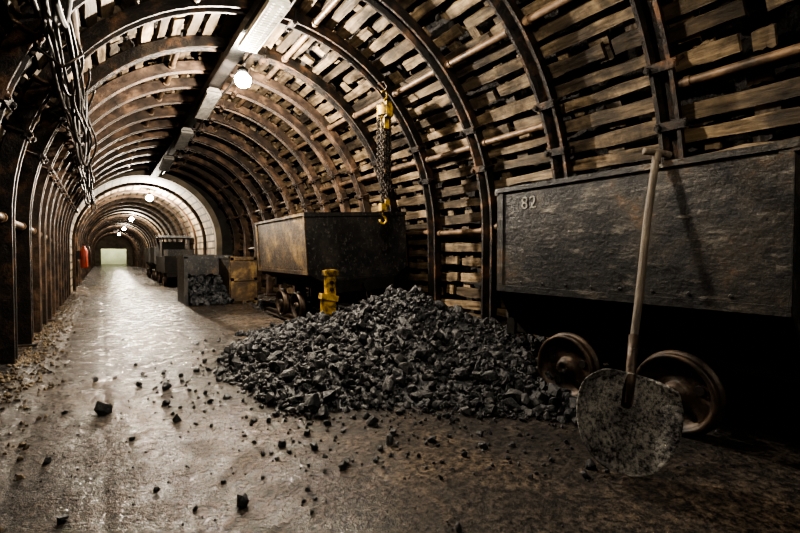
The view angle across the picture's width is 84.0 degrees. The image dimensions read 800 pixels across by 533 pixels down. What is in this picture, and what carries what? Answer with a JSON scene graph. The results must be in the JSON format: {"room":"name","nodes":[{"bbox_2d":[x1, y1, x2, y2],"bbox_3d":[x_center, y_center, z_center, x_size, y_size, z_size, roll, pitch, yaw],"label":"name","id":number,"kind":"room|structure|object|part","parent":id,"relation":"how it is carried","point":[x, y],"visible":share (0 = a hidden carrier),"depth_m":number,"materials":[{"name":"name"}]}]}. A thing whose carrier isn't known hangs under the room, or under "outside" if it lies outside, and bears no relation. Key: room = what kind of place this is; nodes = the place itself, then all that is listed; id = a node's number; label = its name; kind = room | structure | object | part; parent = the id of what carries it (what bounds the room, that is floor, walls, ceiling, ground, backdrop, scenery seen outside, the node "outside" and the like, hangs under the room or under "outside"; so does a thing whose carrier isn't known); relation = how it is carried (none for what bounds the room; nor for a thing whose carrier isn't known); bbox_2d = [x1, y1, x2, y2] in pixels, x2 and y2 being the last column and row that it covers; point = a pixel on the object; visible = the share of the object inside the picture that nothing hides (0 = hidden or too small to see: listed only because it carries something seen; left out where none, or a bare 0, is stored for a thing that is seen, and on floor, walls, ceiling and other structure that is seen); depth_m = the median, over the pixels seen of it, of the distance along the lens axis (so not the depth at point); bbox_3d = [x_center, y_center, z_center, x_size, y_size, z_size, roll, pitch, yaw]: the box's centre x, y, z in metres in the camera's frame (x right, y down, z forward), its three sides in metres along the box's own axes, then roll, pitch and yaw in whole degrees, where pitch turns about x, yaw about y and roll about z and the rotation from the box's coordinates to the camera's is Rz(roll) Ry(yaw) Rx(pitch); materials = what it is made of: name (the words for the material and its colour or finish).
{"room":"underground passage","nodes":[
{"label":"underground passage","id":0,"kind":"room"},
{"bbox_2d":[0,0,50,162],"bbox_3d":[-2.459,-0.535,2.553,0.746,2.837,16.002,-1,2,-34],"label":"wall","id":1,"kind":"structure","parent":0,"point":[3,123],"depth_m":3.96,"materials":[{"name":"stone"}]},
{"bbox_2d":[95,235,132,264],"bbox_3d":[-26.302,-1.602,40.699,3.400,3.000,3.150,-1,2,-34],"label":"wall","id":2,"kind":"structure","parent":0,"point":[112,249],"depth_m":40.01,"materials":[{"name":"concrete"}]},
{"bbox_2d":[70,177,214,291],"bbox_3d":[-15.565,-1.090,24.759,2.840,2.600,35.500,-1,2,-34],"label":"lining","id":3,"kind":"object","parent":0,"point":[210,245],"visible":0.23,"depth_m":12.29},
{"bbox_2d":[75,244,90,267],"bbox_3d":[-7.491,-0.254,10.506,0.302,0.565,0.160,-1,2,-34],"label":"fire extinguisher","id":4,"kind":"object","parent":3,"relation":"attached to","point":[82,254],"visible":1,"depth_m":10.46,"materials":[{"name":"red paint"}]},
{"bbox_2d":[146,189,152,200],"bbox_3d":[-6.582,-1.885,11.675,0.172,0.335,0.172,-1,2,-34],"label":"ceiling lamp","id":5,"kind":"object","parent":3,"relation":"attached to","point":[149,197],"visible":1,"depth_m":11.63,"materials":[{"name":"beige"}]},
{"bbox_3d":[-6.582,-1.795,11.677,0.172,0.155,0.172,-1,2,-34],"label":"bulb","id":6,"kind":"part","parent":5,"relation":"part of","materials":[{"name":"beige glass"}]},
{"bbox_2d":[150,0,296,176],"bbox_3d":[-0.945,-2.101,3.529,0.393,0.581,15.404,-1,2,-35],"label":"beam","id":7,"kind":"structure","parent":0,"point":[232,55],"depth_m":5.21,"materials":[{"name":"grey metal"}]},
{"bbox_2d":[159,154,173,171],"bbox_3d":[-4.476,-1.991,8.507,0.170,0.192,0.907,-1,2,-34],"label":"fluorescent light fixture","id":8,"kind":"object","parent":7,"relation":"hanging from","point":[167,160],"visible":1,"depth_m":8.37,"materials":[{"name":"grey plastic"}]},
{"bbox_2d":[174,127,192,149],"bbox_3d":[-3.524,-2.084,7.217,0.170,0.192,0.907,-1,2,-34],"label":"fluorescent light fixture","id":9,"kind":"object","parent":7,"relation":"hanging from","point":[185,134],"visible":1,"depth_m":7.09,"materials":[{"name":"grey plastic"}]},
{"bbox_2d":[194,87,220,119],"bbox_3d":[-2.571,-2.178,5.926,0.170,0.192,0.907,-1,2,-34],"label":"fluorescent light fixture","id":10,"kind":"object","parent":7,"relation":"hanging from","point":[211,97],"visible":1,"depth_m":5.81,"materials":[{"name":"grey plastic"}]},
{"bbox_2d":[234,58,250,87],"bbox_3d":[-1.684,-2.076,4.765,0.172,0.315,0.172,-1,2,-34],"label":"ceiling lamp","id":11,"kind":"object","parent":7,"relation":"hanging from","point":[242,79],"depth_m":4.72,"materials":[{"name":"white glass"}]},
{"bbox_2d":[238,0,289,52],"bbox_3d":[-1.217,-2.147,3.921,0.170,0.130,0.955,-1,2,-34],"label":"fluorescent light fixture","id":12,"kind":"object","parent":7,"relation":"hanging from","point":[272,12],"visible":1,"depth_m":3.84,"materials":[{"name":"beige plastic"}]},
{"bbox_2d":[60,0,585,188],"bbox_3d":[-0.808,-2.169,3.617,3.714,1.269,16.074,-1,2,-34],"label":"ceiling","id":13,"kind":"structure","parent":0,"point":[435,28],"depth_m":4.91,"materials":[{"name":"wood"},{"name":"steel"}]},
{"bbox_2d":[0,264,799,532],"bbox_3d":[-11.777,0.284,20.109,4.785,0.128,55.500,-1,2,-34],"label":"floor","id":14,"kind":"structure","parent":0,"point":[752,485],"depth_m":1.86,"materials":[{"name":"grey concrete"}]},
{"bbox_2d":[94,234,134,264],"bbox_3d":[-23.659,-1.427,36.845,2.939,2.650,0.148,-1,2,-34],"label":"support","id":15,"kind":"object","parent":14,"relation":"on","point":[109,234],"visible":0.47,"depth_m":37.32,"materials":[{"name":"brown metal"}]},
{"bbox_2d":[95,235,133,264],"bbox_3d":[-24.385,-1.455,37.929,2.939,2.650,0.160,-1,2,-34],"label":"support","id":16,"kind":"object","parent":14,"relation":"on","point":[107,235],"visible":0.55,"depth_m":38.52,"materials":[{"name":"brown metal"}]},
{"bbox_2d":[94,233,135,264],"bbox_3d":[-22.934,-1.399,35.763,2.939,2.650,0.159,-1,2,-34],"label":"support","id":17,"kind":"object","parent":14,"relation":"on","point":[112,233],"visible":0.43,"depth_m":36.02,"materials":[{"name":"brown metal"}]},
{"bbox_2d":[94,233,136,265],"bbox_3d":[-22.214,-1.371,34.687,2.939,2.650,0.153,-1,2,-34],"label":"support","id":18,"kind":"object","parent":14,"relation":"on","point":[108,233],"visible":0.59,"depth_m":35.24,"materials":[{"name":"brown metal"}]},
{"bbox_2d":[93,231,138,265],"bbox_3d":[-20.765,-1.315,32.523,2.939,2.650,0.155,-1,2,-34],"label":"support","id":19,"kind":"object","parent":14,"relation":"on","point":[111,231],"visible":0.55,"depth_m":32.67,"materials":[{"name":"brown metal"}]},
{"bbox_2d":[94,232,137,265],"bbox_3d":[-21.488,-1.343,33.603,2.939,2.650,0.157,-1,2,-34],"label":"support","id":20,"kind":"object","parent":14,"relation":"on","point":[110,232],"visible":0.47,"depth_m":34.02,"materials":[{"name":"brown metal"}]},
{"bbox_2d":[93,230,139,266],"bbox_3d":[-20.044,-1.287,31.446,2.939,2.650,0.159,-1,2,-34],"label":"support","id":21,"kind":"object","parent":14,"relation":"on","point":[112,230],"visible":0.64,"depth_m":31.72,"materials":[{"name":"brown metal"}]},
{"bbox_2d":[92,228,142,267],"bbox_3d":[-18.598,-1.232,29.287,2.939,2.650,0.150,-1,2,-34],"label":"support","id":22,"kind":"object","parent":14,"relation":"on","point":[114,228],"visible":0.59,"depth_m":29.52,"materials":[{"name":"brown metal"}]},
{"bbox_2d":[93,229,141,266],"bbox_3d":[-19.318,-1.259,30.362,2.939,2.650,0.170,-1,2,-34],"label":"support","id":23,"kind":"object","parent":14,"relation":"on","point":[113,229],"visible":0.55,"depth_m":30.84,"materials":[{"name":"brown metal"}]},
{"bbox_2d":[92,227,143,267],"bbox_3d":[-17.874,-1.204,28.206,2.939,2.650,0.137,-1,2,-34],"label":"support","id":24,"kind":"object","parent":14,"relation":"on","point":[114,227],"visible":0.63,"depth_m":28.56,"materials":[{"name":"brown metal"}]},
{"bbox_2d":[91,226,145,267],"bbox_3d":[-17.152,-1.176,27.127,2.939,2.650,0.156,-1,2,-34],"label":"support","id":25,"kind":"object","parent":14,"relation":"on","point":[114,226],"visible":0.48,"depth_m":27.23,"materials":[{"name":"brown metal"}]},
{"bbox_2d":[91,225,147,268],"bbox_3d":[-16.428,-1.148,26.047,2.939,2.650,0.155,-1,2,-34],"label":"support","id":26,"kind":"object","parent":14,"relation":"on","point":[113,225],"visible":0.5,"depth_m":25.92,"materials":[{"name":"brown metal"}]},
{"bbox_2d":[90,224,149,267],"bbox_3d":[-15.706,-1.120,24.969,2.939,2.650,0.155,-1,2,-34],"label":"support","id":27,"kind":"object","parent":14,"relation":"on","point":[112,224],"visible":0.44,"depth_m":24.99,"materials":[{"name":"brown metal"}]},
{"bbox_2d":[90,222,150,270],"bbox_3d":[-14.982,-1.092,23.888,2.939,2.650,0.160,-1,2,-34],"label":"support","id":28,"kind":"object","parent":14,"relation":"on","point":[116,222],"visible":0.41,"depth_m":23.80,"materials":[{"name":"brown metal"}]},
{"bbox_2d":[89,221,153,268],"bbox_3d":[-14.261,-1.064,22.810,2.939,2.650,0.168,-1,2,-34],"label":"support","id":29,"kind":"object","parent":14,"relation":"on","point":[113,221],"visible":0.47,"depth_m":22.71,"materials":[{"name":"brown metal"}]},
{"bbox_2d":[88,219,155,271],"bbox_3d":[-13.536,-1.036,21.727,2.939,2.650,0.143,-1,2,-34],"label":"support","id":30,"kind":"object","parent":14,"relation":"on","point":[115,219],"visible":0.44,"depth_m":21.65,"materials":[{"name":"brown metal"}]},
{"bbox_2d":[88,217,156,272],"bbox_3d":[-12.809,-1.008,20.643,2.939,2.650,0.160,-1,2,-34],"label":"support","id":31,"kind":"object","parent":14,"relation":"on","point":[117,217],"visible":0.39,"depth_m":20.37,"materials":[{"name":"brown metal"}]},
{"bbox_2d":[87,215,159,273],"bbox_3d":[-12.088,-0.980,19.567,2.939,2.650,0.141,-1,2,-34],"label":"support","id":32,"kind":"object","parent":14,"relation":"on","point":[117,215],"visible":0.38,"depth_m":19.34,"materials":[{"name":"brown metal"}]},
{"bbox_2d":[86,213,164,274],"bbox_3d":[-11.365,-0.953,18.486,2.939,2.650,0.142,-1,2,-34],"label":"support","id":33,"kind":"object","parent":14,"relation":"on","point":[153,224],"visible":0.38,"depth_m":18.30,"materials":[{"name":"brown metal"}]},
{"bbox_2d":[85,210,167,276],"bbox_3d":[-10.643,-0.925,17.408,2.939,2.650,0.149,-1,2,-34],"label":"support","id":34,"kind":"object","parent":14,"relation":"on","point":[103,216],"visible":0.34,"depth_m":17.20,"materials":[{"name":"brown metal"}]},
{"bbox_2d":[83,207,172,277],"bbox_3d":[-9.921,-0.897,16.330,2.939,2.650,0.157,-1,2,-34],"label":"support","id":35,"kind":"object","parent":14,"relation":"on","point":[102,214],"visible":0.42,"depth_m":16.12,"materials":[{"name":"brown metal"}]},
{"bbox_2d":[82,204,177,280],"bbox_3d":[-9.195,-0.869,15.246,2.939,2.650,0.157,-1,2,-34],"label":"support","id":36,"kind":"object","parent":14,"relation":"on","point":[108,208],"visible":0.46,"depth_m":15.01,"materials":[{"name":"brown metal"}]},
{"bbox_2d":[80,200,182,281],"bbox_3d":[-8.471,-0.841,14.164,2.939,2.650,0.161,-1,2,-34],"label":"support","id":37,"kind":"object","parent":14,"relation":"on","point":[139,201],"visible":0.44,"depth_m":13.89,"materials":[{"name":"brown metal"}]},
{"bbox_2d":[78,195,189,283],"bbox_3d":[-7.750,-0.813,13.088,2.939,2.650,0.155,-1,2,-34],"label":"support","id":38,"kind":"object","parent":14,"relation":"on","point":[125,196],"visible":0.41,"depth_m":12.70,"materials":[{"name":"brown metal"}]},
{"bbox_2d":[75,190,197,286],"bbox_3d":[-7.028,-0.785,12.010,2.939,2.650,0.158,-1,2,-34],"label":"support","id":39,"kind":"object","parent":14,"relation":"on","point":[124,191],"visible":0.58,"depth_m":11.73,"materials":[{"name":"beige metal"}]},
{"bbox_2d":[72,183,205,290],"bbox_3d":[-6.305,-0.757,10.930,2.939,2.650,0.162,-1,2,-34],"label":"support","id":40,"kind":"object","parent":14,"relation":"on","point":[129,184],"visible":0.49,"depth_m":10.63,"materials":[{"name":"metal"}]},
{"bbox_2d":[68,162,239,295],"bbox_3d":[-5.251,-0.820,9.692,3.477,2.839,0.240,-1,2,-34],"label":"support","id":41,"kind":"object","parent":14,"relation":"on","point":[147,166],"visible":0.6,"depth_m":9.93,"materials":[{"name":"brown metal"}]},
{"bbox_2d":[78,169,233,255],"bbox_3d":[-5.500,-0.968,9.991,3.960,3.120,0.200,-1,2,-34],"label":"portal","id":42,"kind":"object","parent":14,"relation":"on","point":[210,204],"visible":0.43,"depth_m":10.57,"materials":[{"name":"concrete"}]},
{"bbox_2d":[66,155,249,297],"bbox_3d":[-4.904,-0.833,9.250,3.562,2.888,0.240,-1,2,-34],"label":"support","id":43,"kind":"object","parent":14,"relation":"on","point":[143,159],"visible":0.65,"depth_m":9.46,"materials":[{"name":"brown metal"}]},
{"bbox_2d":[145,248,171,277],"bbox_3d":[-9.091,-0.134,16.781,0.824,1.123,1.994,-1,2,-34],"label":"car","id":44,"kind":"object","parent":14,"relation":"on","point":[147,250],"visible":0.17,"depth_m":16.34,"materials":[{"name":"black metal"}]},
{"bbox_2d":[150,247,176,280],"bbox_3d":[-7.922,-0.089,15.037,0.824,1.123,1.994,-1,2,-34],"label":"car","id":45,"kind":"object","parent":14,"relation":"on","point":[153,250],"visible":0.27,"depth_m":14.62,"materials":[{"name":"black metal"}]},
{"bbox_2d":[64,147,263,300],"bbox_3d":[-4.557,-0.846,8.808,3.646,2.936,0.240,-1,2,-34],"label":"support","id":46,"kind":"object","parent":14,"relation":"on","point":[157,151],"visible":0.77,"depth_m":8.91,"materials":[{"name":"brown metal"}]},
{"bbox_2d":[61,139,275,303],"bbox_3d":[-4.211,-0.859,8.365,3.731,2.985,0.240,-1,2,-34],"label":"support","id":47,"kind":"object","parent":14,"relation":"on","point":[163,143],"visible":0.62,"depth_m":8.41,"materials":[{"name":"brown metal"}]},
{"bbox_2d":[0,293,343,532],"bbox_3d":[-2.308,0.675,5.930,3.929,0.130,10.408,-1,2,-34],"label":"gravel","id":48,"kind":"object","parent":14,"relation":"on","point":[260,306],"visible":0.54,"depth_m":3.55,"materials":[{"name":"brown gravel"}]},
{"bbox_2d":[58,129,289,306],"bbox_3d":[-3.864,-0.872,7.923,3.815,3.034,0.240,-1,2,-34],"label":"support","id":49,"kind":"object","parent":14,"relation":"on","point":[156,134],"visible":0.62,"depth_m":7.70,"materials":[{"name":"brown metal"}]},
{"bbox_2d":[155,235,192,285],"bbox_3d":[-6.412,-0.183,12.723,0.840,1.411,2.520,-1,2,-34],"label":"locomotive","id":50,"kind":"object","parent":14,"relation":"on","point":[166,260],"visible":0.56,"depth_m":12.26,"materials":[{"name":"metal"}]},
{"bbox_2d":[55,119,296,310],"bbox_3d":[-3.518,-0.885,7.481,3.900,3.082,0.240,-1,2,-34],"label":"support","id":51,"kind":"object","parent":14,"relation":"on","point":[156,124],"visible":0.65,"depth_m":7.24,"materials":[{"name":"brown metal"}]},
{"bbox_2d":[51,107,312,314],"bbox_3d":[-3.171,-0.897,7.038,3.984,3.131,0.240,-1,2,-34],"label":"support","id":52,"kind":"object","parent":14,"relation":"on","point":[142,116],"visible":0.64,"depth_m":6.73,"materials":[{"name":"brown metal"}]},
{"bbox_2d":[46,93,337,321],"bbox_3d":[-2.824,-0.910,6.596,4.069,3.180,0.240,-1,2,-34],"label":"support","id":53,"kind":"object","parent":14,"relation":"on","point":[130,108],"visible":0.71,"depth_m":6.22,"materials":[{"name":"brown metal"}]},
{"bbox_2d":[41,77,354,326],"bbox_3d":[-2.478,-0.923,6.154,4.153,3.228,0.240,-1,2,-34],"label":"support","id":54,"kind":"object","parent":14,"relation":"on","point":[136,92],"visible":0.67,"depth_m":5.78,"materials":[{"name":"brown metal"}]},
{"bbox_2d":[32,60,372,333],"bbox_3d":[-2.147,-0.925,5.701,4.200,3.255,0.240,-1,2,-34],"label":"support","id":55,"kind":"object","parent":14,"relation":"on","point":[124,82],"visible":0.62,"depth_m":5.09,"materials":[{"name":"brown metal"}]},
{"bbox_2d":[176,255,232,305],"bbox_3d":[-3.460,0.226,7.909,0.800,0.860,1.249,-1,2,-34],"label":"coal skip","id":56,"kind":"object","parent":14,"relation":"on","point":[204,280],"visible":1,"depth_m":7.87,"materials":[{"name":"black metal"}]},
{"bbox_2d":[15,36,398,347],"bbox_3d":[-1.746,-0.910,5.103,4.200,3.255,0.240,-1,2,-34],"label":"support","id":57,"kind":"object","parent":14,"relation":"on","point":[35,156],"visible":0.62,"depth_m":4.27,"materials":[{"name":"brown metal"}]},
{"bbox_2d":[30,0,96,212],"bbox_3d":[-3.955,-1.292,5.553,0.316,0.695,8.884,-1,2,-34],"label":"hanging cables","id":58,"kind":"object","parent":57,"relation":"hanging from","point":[55,53],"visible":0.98,"depth_m":3.07,"materials":[{"name":"rubber"}]},
{"bbox_2d":[0,0,440,365],"bbox_3d":[-1.229,-0.890,4.330,4.200,3.255,0.240,-1,2,-34],"label":"support","id":59,"kind":"object","parent":14,"relation":"on","point":[19,132],"visible":0.79,"depth_m":3.58,"materials":[{"name":"brown metal"}]},
{"bbox_2d":[377,81,393,224],"bbox_3d":[-0.178,-1.250,4.880,0.176,1.587,0.248,-1,2,-34],"label":"chain hoist","id":60,"kind":"object","parent":59,"relation":"hanging from","point":[385,111],"visible":1,"depth_m":4.83,"materials":[{"name":"yellow paint"}]},
{"bbox_2d":[230,256,256,302],"bbox_3d":[-2.836,0.226,7.984,0.460,0.825,0.280,-1,2,-34],"label":"crate","id":61,"kind":"object","parent":14,"relation":"on","point":[243,270],"visible":0.88,"depth_m":7.88,"materials":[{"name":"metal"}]},
{"bbox_2d":[0,0,496,393],"bbox_3d":[-0.711,-0.870,3.558,4.200,3.255,0.240,-1,2,-34],"label":"support","id":62,"kind":"object","parent":14,"relation":"on","point":[17,49],"visible":0.92,"depth_m":4.21,"materials":[{"name":"brown metal"}]},
{"bbox_2d":[264,307,293,320],"bbox_3d":[-1.414,0.638,5.690,0.100,0.070,1.800,-1,2,-34],"label":"rail","id":63,"kind":"object","parent":14,"relation":"on","point":[288,316],"visible":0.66,"depth_m":6.00,"materials":[{"name":"metal"}]},
{"bbox_2d":[254,212,407,317],"bbox_3d":[-0.988,-0.027,5.983,1.384,1.335,2.244,-1,2,-34],"label":"car","id":64,"kind":"object","parent":63,"relation":"on","point":[367,254],"visible":0.85,"depth_m":5.27,"materials":[{"name":"metal"}]},
{"bbox_2d":[318,270,338,316],"bbox_3d":[-0.716,0.383,4.551,0.239,0.700,0.200,-1,2,-34],"label":"post","id":65,"kind":"object","parent":14,"relation":"on","point":[328,299],"visible":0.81,"depth_m":4.50,"materials":[{"name":"metal"}]},
{"bbox_2d":[336,303,351,307],"bbox_3d":[-0.467,0.622,6.324,0.100,0.070,1.800,-1,2,-34],"label":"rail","id":66,"kind":"object","parent":14,"relation":"on","point":[341,305],"visible":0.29,"depth_m":6.89,"materials":[{"name":"metal"}]},
{"bbox_2d":[4,305,724,532],"bbox_3d":[-1.498,0.718,4.190,3.060,0.098,7.003,-1,2,-34],"label":"scattered coal","id":67,"kind":"object","parent":14,"relation":"on","point":[101,408],"visible":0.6,"depth_m":2.16,"materials":[{"name":"black stone"}]},
{"bbox_2d":[0,0,799,386],"bbox_3d":[-0.784,-0.922,3.664,4.325,3.369,16.058,-1,2,-34],"label":"timber lagging","id":68,"kind":"structure","parent":14,"relation":"on","point":[679,14],"depth_m":4.17,"materials":[{"name":"brown wood"}]},
{"bbox_2d":[213,284,610,425],"bbox_3d":[-0.199,0.482,3.894,2.713,0.652,4.129,-1,2,-34],"label":"pile","id":69,"kind":"object","parent":14,"relation":"on","point":[401,347],"visible":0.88,"depth_m":2.93,"materials":[{"name":"black stone"}]},
{"bbox_2d":[486,0,573,178],"bbox_3d":[-0.194,-0.850,2.785,4.200,3.255,0.240,-1,2,-34],"label":"support","id":70,"kind":"object","parent":14,"relation":"on","point":[508,12],"visible":0.68,"depth_m":3.67,"materials":[{"name":"brown metal"}]},
{"bbox_2d":[576,148,683,476],"bbox_3d":[1.038,0.122,1.846,0.691,1.343,0.282,-1,2,-40],"label":"shovel","id":71,"kind":"object","parent":14,"relation":"on","point":[630,423],"visible":1,"depth_m":1.77,"materials":[{"name":"metal"}]},
{"bbox_2d":[621,334,638,406],"bbox_3d":[0.946,0.424,1.828,0.040,0.294,0.070,14,-14,4],"label":"socket","id":72,"kind":"object","parent":71,"relation":"attached to","point":[629,379],"depth_m":1.80,"materials":[{"name":"metal"}]},
{"bbox_3d":[0.893,0.610,1.742,0.416,0.388,0.079,14,-14,4],"label":"blade","id":73,"kind":"part","parent":71,"relation":"part of","materials":[{"name":"grey metal"}]},
{"bbox_2d":[495,138,799,435],"bbox_3d":[1.443,0.142,2.595,0.884,1.304,1.934,-1,2,-34],"label":"car","id":74,"kind":"object","parent":14,"relation":"on","point":[720,322],"visible":0.8,"depth_m":2.12,"materials":[{"name":"black metal"}]},
{"bbox_2d":[629,0,694,160],"bbox_3d":[0.323,-0.830,2.013,4.200,3.255,0.240,-1,2,-34],"label":"support","id":75,"kind":"object","parent":14,"relation":"on","point":[649,17],"visible":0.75,"depth_m":2.98,"materials":[{"name":"brown metal"}]},
{"bbox_3d":[2.910,-0.730,-1.850,4.200,3.255,0.240,-1,2,-34],"label":"support","id":76,"kind":"object","parent":14,"relation":"on","visible":0},
{"bbox_2d":[0,0,799,251],"bbox_3d":[-1.021,-1.297,4.010,4.065,2.298,14.035,-1,2,-34],"label":"pipes","id":77,"kind":"object","parent":76,"relation":"attached to","point":[687,81],"visible":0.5,"depth_m":4.32,"materials":[{"name":"metal"}]},
{"bbox_2d":[232,0,799,387],"bbox_3d":[0.793,-0.584,4.739,1.062,2.822,16.036,-1,2,-36],"label":"wall","id":78,"kind":"structure","parent":0,"point":[786,16],"depth_m":3.56,"materials":[{"name":"wood"},{"name":"steel"}]},
{"bbox_2d":[0,0,799,307],"bbox_3d":[-1.702,-1.151,5.026,4.655,3.263,12.420,-1,2,-34],"label":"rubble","id":79,"kind":"object","parent":78,"relation":"attached to","point":[783,40],"visible":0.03,"depth_m":4.52,"materials":[{"name":"brown wood"}]}
]}

